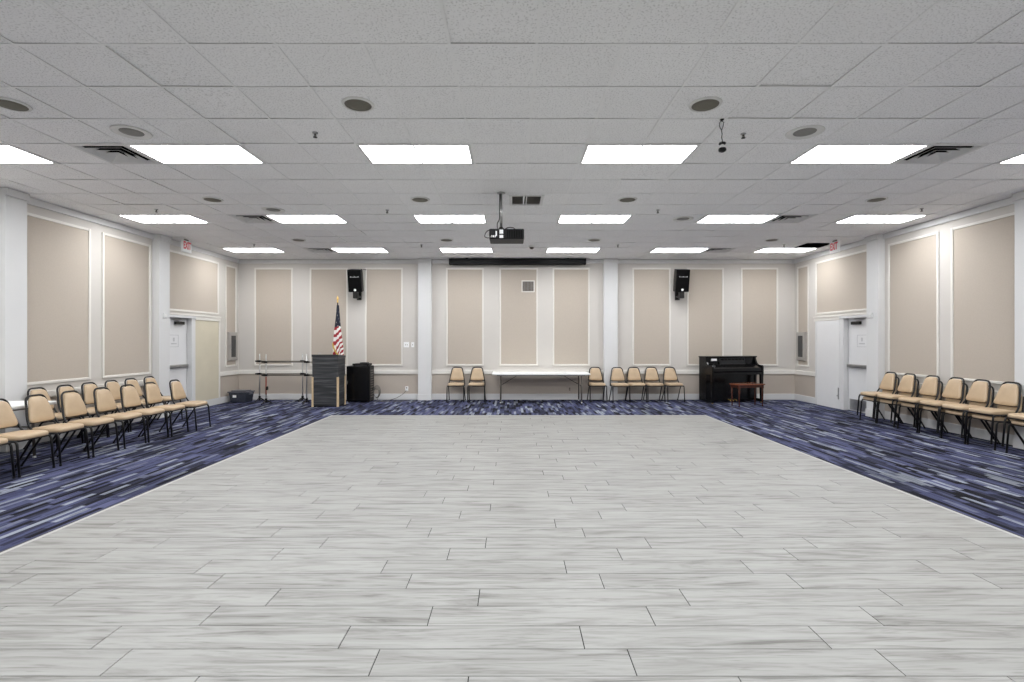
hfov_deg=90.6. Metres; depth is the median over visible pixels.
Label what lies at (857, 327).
door
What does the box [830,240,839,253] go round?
exit sign
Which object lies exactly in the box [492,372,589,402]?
folding table
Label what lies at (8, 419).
banquet chair
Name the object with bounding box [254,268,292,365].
wall panel
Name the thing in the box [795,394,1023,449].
baseboard
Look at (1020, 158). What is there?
diffuser
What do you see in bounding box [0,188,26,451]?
pilaster
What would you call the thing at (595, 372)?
banquet chair
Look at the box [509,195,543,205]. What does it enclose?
ceiling vent
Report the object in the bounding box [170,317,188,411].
door
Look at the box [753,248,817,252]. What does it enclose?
ceiling light
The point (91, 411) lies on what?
banquet chair
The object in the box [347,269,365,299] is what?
wall speaker
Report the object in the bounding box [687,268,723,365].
wall panel
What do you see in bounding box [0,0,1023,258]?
ceiling
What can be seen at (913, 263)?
wall panel
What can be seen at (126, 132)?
grille
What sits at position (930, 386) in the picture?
banquet chair
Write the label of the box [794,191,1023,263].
trim
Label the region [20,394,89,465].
banquet chair
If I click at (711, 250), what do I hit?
ceiling vent
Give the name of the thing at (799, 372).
trim
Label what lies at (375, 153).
ceiling light
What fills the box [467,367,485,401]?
banquet chair
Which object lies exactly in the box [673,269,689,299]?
wall speaker
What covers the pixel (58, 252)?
wall panel
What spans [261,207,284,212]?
ceiling speaker
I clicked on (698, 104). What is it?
grille
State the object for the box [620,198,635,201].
grille
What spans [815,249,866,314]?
wall panel
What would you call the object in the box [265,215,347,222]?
ceiling light
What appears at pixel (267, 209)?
grille
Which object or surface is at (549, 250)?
ceiling light
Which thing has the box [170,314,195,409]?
trim
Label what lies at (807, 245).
ceiling vent
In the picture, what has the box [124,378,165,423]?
banquet chair
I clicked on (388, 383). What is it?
wall
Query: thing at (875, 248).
pilaster
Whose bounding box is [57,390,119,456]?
banquet chair
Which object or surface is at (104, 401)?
banquet chair
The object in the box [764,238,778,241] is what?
ceiling speaker
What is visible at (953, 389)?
banquet chair
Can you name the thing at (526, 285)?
wall vent
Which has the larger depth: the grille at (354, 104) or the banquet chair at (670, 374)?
the banquet chair at (670, 374)
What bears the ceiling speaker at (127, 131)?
attached to the ceiling
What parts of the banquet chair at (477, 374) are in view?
seat, frame, backrest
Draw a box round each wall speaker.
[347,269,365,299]
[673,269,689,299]
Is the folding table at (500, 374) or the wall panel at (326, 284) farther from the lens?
the wall panel at (326, 284)
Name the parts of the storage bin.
lid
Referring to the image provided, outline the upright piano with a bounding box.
[699,356,763,403]
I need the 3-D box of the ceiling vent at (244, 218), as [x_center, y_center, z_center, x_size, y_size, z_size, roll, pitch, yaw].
[-4.474,-2.170,8.795,0.610,0.134,0.610,0,0,0]
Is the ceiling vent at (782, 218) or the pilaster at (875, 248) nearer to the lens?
the ceiling vent at (782, 218)
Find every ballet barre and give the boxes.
[255,354,307,401]
[261,354,311,404]
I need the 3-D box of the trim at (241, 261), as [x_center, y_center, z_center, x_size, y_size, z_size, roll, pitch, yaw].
[0.125,-2.054,13.117,14.490,0.105,0.165,0,0,0]
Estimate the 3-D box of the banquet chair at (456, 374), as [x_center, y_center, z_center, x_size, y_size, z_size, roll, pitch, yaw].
[-1.414,1.111,12.883,0.451,0.858,0.530,0,0,0]
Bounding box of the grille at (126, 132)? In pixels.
[118,128,144,136]
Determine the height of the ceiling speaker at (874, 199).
0.016 m
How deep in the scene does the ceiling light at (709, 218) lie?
8.76 m
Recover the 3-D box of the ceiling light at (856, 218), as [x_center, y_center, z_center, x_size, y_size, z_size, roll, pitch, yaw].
[6.376,-2.150,8.795,1.228,0.094,0.598,0,0,0]
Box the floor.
[0,400,1023,681]
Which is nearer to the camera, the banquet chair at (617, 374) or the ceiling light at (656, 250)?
the ceiling light at (656, 250)
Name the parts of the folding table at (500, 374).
apron rail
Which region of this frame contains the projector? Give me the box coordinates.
[484,192,523,243]
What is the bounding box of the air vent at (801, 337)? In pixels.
[796,332,806,360]
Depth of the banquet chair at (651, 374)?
13.02 m
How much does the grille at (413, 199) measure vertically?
0.014 m
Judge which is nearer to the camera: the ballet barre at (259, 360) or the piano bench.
the piano bench
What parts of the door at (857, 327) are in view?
kick plate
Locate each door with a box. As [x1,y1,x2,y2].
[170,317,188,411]
[195,320,219,400]
[815,320,839,408]
[847,317,866,412]
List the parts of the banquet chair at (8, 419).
backrest, frame, leg, leg, seat, seat frame, leg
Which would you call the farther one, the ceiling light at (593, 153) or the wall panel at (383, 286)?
the wall panel at (383, 286)
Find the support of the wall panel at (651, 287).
attached to the wall at (388, 383)
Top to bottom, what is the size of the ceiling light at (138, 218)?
0.094 m
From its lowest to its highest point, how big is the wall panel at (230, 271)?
2.550 m
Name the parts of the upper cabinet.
glass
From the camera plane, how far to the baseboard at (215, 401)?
8.74 m
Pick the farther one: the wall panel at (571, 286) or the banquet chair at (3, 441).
the wall panel at (571, 286)
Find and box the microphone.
[718,119,725,152]
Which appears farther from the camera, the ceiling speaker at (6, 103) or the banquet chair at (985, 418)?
the banquet chair at (985, 418)
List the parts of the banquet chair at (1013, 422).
leg, seat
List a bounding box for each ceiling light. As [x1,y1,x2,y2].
[0,144,56,163]
[118,215,208,222]
[125,144,265,163]
[222,248,285,252]
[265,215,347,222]
[330,248,389,252]
[356,144,473,163]
[412,215,486,222]
[439,248,492,252]
[545,248,600,252]
[557,215,632,222]
[579,144,700,163]
[649,248,708,252]
[696,215,779,222]
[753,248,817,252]
[788,144,931,163]
[835,215,926,222]
[996,153,1023,163]
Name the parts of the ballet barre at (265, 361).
post, post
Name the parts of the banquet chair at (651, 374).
backrest, frame, seat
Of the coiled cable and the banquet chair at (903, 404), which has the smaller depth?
the banquet chair at (903, 404)
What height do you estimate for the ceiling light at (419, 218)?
0.094 m
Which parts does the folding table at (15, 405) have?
leg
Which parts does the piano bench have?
leg, leg, leg, leg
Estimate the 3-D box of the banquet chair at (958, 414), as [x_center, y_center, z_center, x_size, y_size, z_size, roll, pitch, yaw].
[7.008,1.111,7.765,0.530,0.858,0.451,0,0,0]
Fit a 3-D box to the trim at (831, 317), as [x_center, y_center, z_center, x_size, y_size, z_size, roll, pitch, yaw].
[7.345,-0.517,11.338,0.050,0.115,1.985,0,0,0]
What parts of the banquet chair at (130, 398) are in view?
leg, backrest, frame, leg, seat, leg, leg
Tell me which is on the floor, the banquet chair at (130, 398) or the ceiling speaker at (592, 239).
the banquet chair at (130, 398)
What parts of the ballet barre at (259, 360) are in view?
post, post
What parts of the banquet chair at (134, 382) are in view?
backrest, frame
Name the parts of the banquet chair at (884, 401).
leg, seat, backrest, frame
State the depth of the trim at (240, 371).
13.17 m
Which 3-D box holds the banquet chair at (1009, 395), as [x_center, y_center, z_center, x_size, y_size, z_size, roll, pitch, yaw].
[6.961,1.023,7.310,0.530,0.858,0.451,0,0,0]
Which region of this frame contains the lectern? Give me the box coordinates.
[311,353,345,406]
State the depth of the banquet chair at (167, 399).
9.62 m
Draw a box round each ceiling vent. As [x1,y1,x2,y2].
[67,144,160,163]
[228,215,277,222]
[303,248,337,252]
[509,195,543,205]
[701,248,735,252]
[765,215,816,222]
[794,243,829,247]
[892,144,988,163]
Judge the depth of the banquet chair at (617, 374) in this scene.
12.91 m
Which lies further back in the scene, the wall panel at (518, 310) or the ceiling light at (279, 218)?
the wall panel at (518, 310)
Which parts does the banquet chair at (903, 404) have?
leg, seat, leg, backrest, frame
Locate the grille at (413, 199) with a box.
[412,198,427,201]
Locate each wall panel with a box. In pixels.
[27,212,90,384]
[102,232,150,378]
[170,250,218,314]
[225,264,236,366]
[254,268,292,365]
[310,268,347,365]
[365,268,402,365]
[446,268,483,365]
[499,268,537,365]
[553,268,589,365]
[632,268,670,365]
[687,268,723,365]
[741,268,777,365]
[797,264,808,366]
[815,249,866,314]
[888,231,938,377]
[951,212,1014,383]
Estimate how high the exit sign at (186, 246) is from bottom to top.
0.265 m
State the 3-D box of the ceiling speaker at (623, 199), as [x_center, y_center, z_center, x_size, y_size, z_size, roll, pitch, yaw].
[1.726,-2.104,7.575,0.284,0.016,0.284,0,0,0]
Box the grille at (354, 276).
[347,270,361,291]
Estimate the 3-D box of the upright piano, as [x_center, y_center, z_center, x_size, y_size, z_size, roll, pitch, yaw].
[5.460,0.965,12.634,1.450,1.150,0.565,0,0,-12]
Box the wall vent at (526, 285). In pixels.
[521,280,534,291]
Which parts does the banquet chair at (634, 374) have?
backrest, frame, seat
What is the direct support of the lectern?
on the floor
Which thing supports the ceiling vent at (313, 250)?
in the ceiling
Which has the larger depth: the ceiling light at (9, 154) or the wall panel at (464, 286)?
the wall panel at (464, 286)
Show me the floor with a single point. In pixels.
(332, 548)
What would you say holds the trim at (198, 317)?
attached to the wall at (228, 383)
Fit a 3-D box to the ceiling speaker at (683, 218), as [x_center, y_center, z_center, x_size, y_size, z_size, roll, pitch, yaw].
[2.966,-2.107,8.795,0.352,0.012,0.352,0,0,0]
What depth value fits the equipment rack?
12.55 m
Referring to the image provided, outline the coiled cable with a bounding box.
[373,385,390,401]
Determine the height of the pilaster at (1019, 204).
3.647 m
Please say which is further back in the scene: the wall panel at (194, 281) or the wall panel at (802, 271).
the wall panel at (802, 271)
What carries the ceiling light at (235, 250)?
attached to the ceiling
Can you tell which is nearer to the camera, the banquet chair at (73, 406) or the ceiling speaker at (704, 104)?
the ceiling speaker at (704, 104)
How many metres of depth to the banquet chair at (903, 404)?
8.59 m
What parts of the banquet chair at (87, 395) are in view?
frame, backrest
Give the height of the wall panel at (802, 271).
2.550 m
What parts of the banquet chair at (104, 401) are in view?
leg, backrest, frame, leg, seat, leg, seat frame, leg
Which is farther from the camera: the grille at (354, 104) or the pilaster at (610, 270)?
the pilaster at (610, 270)
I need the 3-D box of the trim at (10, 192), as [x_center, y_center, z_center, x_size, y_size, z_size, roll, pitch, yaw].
[-7.032,-2.054,4.900,0.175,0.105,16.600,0,0,0]
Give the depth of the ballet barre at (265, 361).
12.34 m
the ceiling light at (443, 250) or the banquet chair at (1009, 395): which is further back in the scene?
the ceiling light at (443, 250)
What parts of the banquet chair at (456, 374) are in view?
seat, backrest, frame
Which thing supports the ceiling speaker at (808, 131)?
attached to the ceiling
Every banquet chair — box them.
[0,398,54,477]
[0,438,15,478]
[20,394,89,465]
[23,387,83,448]
[53,384,108,442]
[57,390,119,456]
[79,382,129,436]
[90,387,146,448]
[104,380,149,431]
[119,384,168,442]
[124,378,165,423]
[141,376,182,422]
[141,382,188,436]
[168,379,210,430]
[446,367,465,401]
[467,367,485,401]
[587,367,607,401]
[609,367,630,402]
[626,367,646,401]
[643,367,665,401]
[661,367,684,401]
[857,372,897,418]
[859,377,901,422]
[873,373,915,422]
[876,378,921,427]
[894,375,940,427]
[897,381,945,432]
[915,377,964,431]
[918,383,970,437]
[937,379,994,437]
[940,385,997,443]
[963,381,1023,443]
[966,394,1023,450]
[1001,413,1023,446]
[1005,420,1023,452]
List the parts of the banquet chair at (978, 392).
leg, seat frame, seat, leg, frame, backrest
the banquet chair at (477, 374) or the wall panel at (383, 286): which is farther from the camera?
the wall panel at (383, 286)
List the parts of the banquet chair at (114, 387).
backrest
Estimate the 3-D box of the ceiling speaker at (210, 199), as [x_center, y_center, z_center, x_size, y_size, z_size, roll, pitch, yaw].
[-4.474,-2.104,7.575,0.284,0.016,0.284,0,0,0]
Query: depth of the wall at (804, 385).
8.86 m
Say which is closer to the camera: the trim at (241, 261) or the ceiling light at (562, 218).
the ceiling light at (562, 218)
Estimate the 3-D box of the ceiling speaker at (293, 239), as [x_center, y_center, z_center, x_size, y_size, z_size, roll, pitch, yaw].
[-4.474,-2.104,10.625,0.284,0.016,0.284,0,0,0]
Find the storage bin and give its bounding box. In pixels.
[227,390,254,402]
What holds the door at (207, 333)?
in the wall at (228, 383)
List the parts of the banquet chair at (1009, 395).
leg, seat frame, seat, leg, frame, backrest, leg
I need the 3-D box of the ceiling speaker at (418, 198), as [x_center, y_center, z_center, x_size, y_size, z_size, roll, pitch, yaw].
[-1.374,-2.104,7.575,0.284,0.016,0.284,0,0,0]
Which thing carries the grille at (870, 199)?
attached to the ceiling speaker at (874, 199)
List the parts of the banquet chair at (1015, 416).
leg, seat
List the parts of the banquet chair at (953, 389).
leg, seat, backrest, frame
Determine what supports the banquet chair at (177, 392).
on the floor
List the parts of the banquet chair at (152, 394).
backrest, frame, seat, leg, leg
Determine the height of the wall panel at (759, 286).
2.550 m
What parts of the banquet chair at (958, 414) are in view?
leg, seat, leg, backrest, frame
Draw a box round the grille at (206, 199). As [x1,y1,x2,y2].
[204,198,220,201]
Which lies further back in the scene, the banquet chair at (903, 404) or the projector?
the banquet chair at (903, 404)
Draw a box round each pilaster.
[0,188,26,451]
[152,234,169,417]
[418,259,431,399]
[603,259,617,393]
[867,234,884,417]
[1015,199,1023,438]
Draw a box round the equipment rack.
[347,365,373,402]
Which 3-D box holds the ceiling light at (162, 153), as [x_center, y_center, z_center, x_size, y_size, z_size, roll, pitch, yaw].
[-3.544,-2.150,5.745,1.228,0.094,0.598,0,0,0]
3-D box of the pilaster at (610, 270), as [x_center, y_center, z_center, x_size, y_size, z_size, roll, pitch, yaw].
[2.550,-0.283,13.135,0.350,3.647,0.130,0,0,0]
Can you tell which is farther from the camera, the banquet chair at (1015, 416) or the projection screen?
the projection screen
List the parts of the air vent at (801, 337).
glass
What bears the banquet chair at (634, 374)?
on the floor
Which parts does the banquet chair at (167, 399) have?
backrest, frame, seat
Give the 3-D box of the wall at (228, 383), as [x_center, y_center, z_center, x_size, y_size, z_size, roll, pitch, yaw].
[-7.198,-0.483,4.900,0.164,4.247,16.800,0,0,0]
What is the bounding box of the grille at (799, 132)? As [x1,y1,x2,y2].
[793,128,816,136]
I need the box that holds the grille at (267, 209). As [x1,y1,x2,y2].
[266,208,280,211]
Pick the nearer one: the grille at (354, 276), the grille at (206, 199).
the grille at (206, 199)
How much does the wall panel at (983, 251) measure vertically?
2.540 m
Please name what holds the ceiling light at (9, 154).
attached to the ceiling
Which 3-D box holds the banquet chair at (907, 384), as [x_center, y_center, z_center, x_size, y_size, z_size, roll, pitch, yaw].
[6.961,1.023,9.180,0.530,0.858,0.451,0,0,0]
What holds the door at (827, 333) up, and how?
in the wall at (804, 385)
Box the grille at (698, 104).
[691,99,718,110]
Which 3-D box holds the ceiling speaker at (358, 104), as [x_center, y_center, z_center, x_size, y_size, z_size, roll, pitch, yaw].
[-1.374,-2.104,4.525,0.284,0.016,0.284,0,0,0]
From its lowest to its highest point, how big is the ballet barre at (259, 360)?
1.199 m
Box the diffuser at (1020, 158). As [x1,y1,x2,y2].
[1002,155,1023,162]
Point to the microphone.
(722, 148)
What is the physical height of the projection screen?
0.190 m
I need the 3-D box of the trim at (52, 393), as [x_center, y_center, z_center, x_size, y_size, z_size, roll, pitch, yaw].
[-7.105,0.820,4.900,0.030,0.110,16.600,0,0,0]
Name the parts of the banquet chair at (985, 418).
leg, seat frame, seat, leg, leg, backrest, leg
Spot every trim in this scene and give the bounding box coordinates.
[0,415,1023,554]
[5,188,238,263]
[29,370,238,396]
[170,313,220,321]
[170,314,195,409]
[239,259,793,263]
[239,370,793,373]
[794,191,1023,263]
[794,370,997,397]
[813,313,866,321]
[839,314,866,409]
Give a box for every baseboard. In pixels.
[5,396,229,451]
[253,394,794,399]
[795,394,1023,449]
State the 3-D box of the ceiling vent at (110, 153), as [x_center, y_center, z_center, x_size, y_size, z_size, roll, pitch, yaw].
[-4.474,-2.170,5.745,0.610,0.134,0.610,0,0,0]
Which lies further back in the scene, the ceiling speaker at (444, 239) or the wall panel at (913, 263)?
the ceiling speaker at (444, 239)
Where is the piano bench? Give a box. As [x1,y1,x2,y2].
[729,383,764,406]
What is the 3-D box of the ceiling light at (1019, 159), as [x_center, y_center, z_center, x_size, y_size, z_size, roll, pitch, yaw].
[6.376,-2.150,5.745,1.228,0.094,0.598,0,0,0]
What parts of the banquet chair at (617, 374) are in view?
backrest, frame, seat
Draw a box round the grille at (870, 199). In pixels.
[867,198,885,201]
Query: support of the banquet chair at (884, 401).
on the floor
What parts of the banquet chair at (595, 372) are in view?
backrest, frame, seat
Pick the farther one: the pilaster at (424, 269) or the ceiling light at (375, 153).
the pilaster at (424, 269)
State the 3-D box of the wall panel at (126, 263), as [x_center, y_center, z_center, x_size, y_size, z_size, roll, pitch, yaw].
[-7.109,-0.610,9.380,0.022,2.540,1.180,0,0,0]
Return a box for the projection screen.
[449,258,585,264]
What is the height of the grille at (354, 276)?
0.533 m
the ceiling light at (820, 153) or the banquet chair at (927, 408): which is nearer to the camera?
the ceiling light at (820, 153)
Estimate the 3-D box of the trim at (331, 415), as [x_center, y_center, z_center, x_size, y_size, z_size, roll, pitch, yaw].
[0.138,1.534,3.485,7.655,0.011,13.770,0,0,0]
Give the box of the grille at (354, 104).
[344,99,371,110]
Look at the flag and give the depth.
12.56 m
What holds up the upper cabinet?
attached to the wall at (228, 383)
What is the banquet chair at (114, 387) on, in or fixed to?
on the floor
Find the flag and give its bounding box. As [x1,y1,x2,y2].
[332,296,343,354]
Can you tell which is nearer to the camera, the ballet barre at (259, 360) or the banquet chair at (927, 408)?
the banquet chair at (927, 408)
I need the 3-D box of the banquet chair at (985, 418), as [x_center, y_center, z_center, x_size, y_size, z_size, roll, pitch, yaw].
[7.013,1.111,7.310,0.530,0.858,0.451,0,0,0]
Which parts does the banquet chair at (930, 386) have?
leg, leg, seat, frame, backrest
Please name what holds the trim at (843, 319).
attached to the wall at (804, 385)
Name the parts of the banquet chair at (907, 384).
leg, leg, seat, backrest, frame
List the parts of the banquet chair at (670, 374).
backrest, frame, seat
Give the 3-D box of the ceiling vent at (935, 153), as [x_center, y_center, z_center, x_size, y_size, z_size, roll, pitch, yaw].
[4.826,-2.170,5.745,0.610,0.134,0.610,0,0,0]
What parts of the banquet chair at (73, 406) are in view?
leg, backrest, frame, leg, seat, leg, seat frame, leg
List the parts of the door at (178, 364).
kick plate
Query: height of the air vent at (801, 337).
0.720 m
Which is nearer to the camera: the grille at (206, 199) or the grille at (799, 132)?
the grille at (799, 132)
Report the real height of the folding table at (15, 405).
0.725 m
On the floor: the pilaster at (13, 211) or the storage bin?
the storage bin
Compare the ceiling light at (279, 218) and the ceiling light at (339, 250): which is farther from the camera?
the ceiling light at (339, 250)
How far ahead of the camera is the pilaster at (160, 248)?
10.09 m
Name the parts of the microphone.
cord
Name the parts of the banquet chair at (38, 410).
leg, backrest, frame, leg, seat, leg, seat frame, leg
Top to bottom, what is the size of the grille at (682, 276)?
0.536 m
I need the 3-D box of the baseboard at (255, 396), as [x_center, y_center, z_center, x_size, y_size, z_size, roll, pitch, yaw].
[0.125,1.462,13.125,14.490,0.155,0.150,0,0,0]
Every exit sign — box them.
[181,239,191,252]
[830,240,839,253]
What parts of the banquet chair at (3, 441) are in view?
seat, leg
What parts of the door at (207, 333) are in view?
edge casing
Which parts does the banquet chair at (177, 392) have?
leg, backrest, frame, seat, leg, leg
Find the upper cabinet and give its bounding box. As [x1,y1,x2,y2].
[227,332,237,360]
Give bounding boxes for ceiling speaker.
[0,97,32,111]
[110,125,152,139]
[202,197,223,201]
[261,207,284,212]
[291,238,305,241]
[341,96,374,111]
[410,196,429,201]
[440,238,452,241]
[588,238,600,241]
[618,197,636,201]
[672,216,693,221]
[689,96,722,111]
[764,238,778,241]
[785,125,824,139]
[865,196,887,201]
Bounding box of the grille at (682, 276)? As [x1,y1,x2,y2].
[676,270,689,291]
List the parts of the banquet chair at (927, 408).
leg, seat, backrest, frame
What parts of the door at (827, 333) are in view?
edge casing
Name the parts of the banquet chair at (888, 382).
leg, seat, frame, backrest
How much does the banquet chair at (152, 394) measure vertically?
0.858 m
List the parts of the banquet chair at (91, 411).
frame, backrest, seat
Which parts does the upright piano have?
panel, leg, lid, panel, panel, panel, leg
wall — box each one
[27,204,238,429]
[239,264,794,393]
[795,204,1014,434]
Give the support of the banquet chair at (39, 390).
on the floor
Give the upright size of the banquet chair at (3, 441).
0.858 m
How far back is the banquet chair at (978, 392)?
7.72 m
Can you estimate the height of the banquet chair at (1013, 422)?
0.858 m
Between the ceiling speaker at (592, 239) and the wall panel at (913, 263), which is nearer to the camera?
the wall panel at (913, 263)
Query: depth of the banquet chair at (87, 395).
8.22 m
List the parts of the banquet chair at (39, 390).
backrest, frame, leg, seat frame, seat, leg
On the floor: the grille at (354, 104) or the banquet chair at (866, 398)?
the banquet chair at (866, 398)

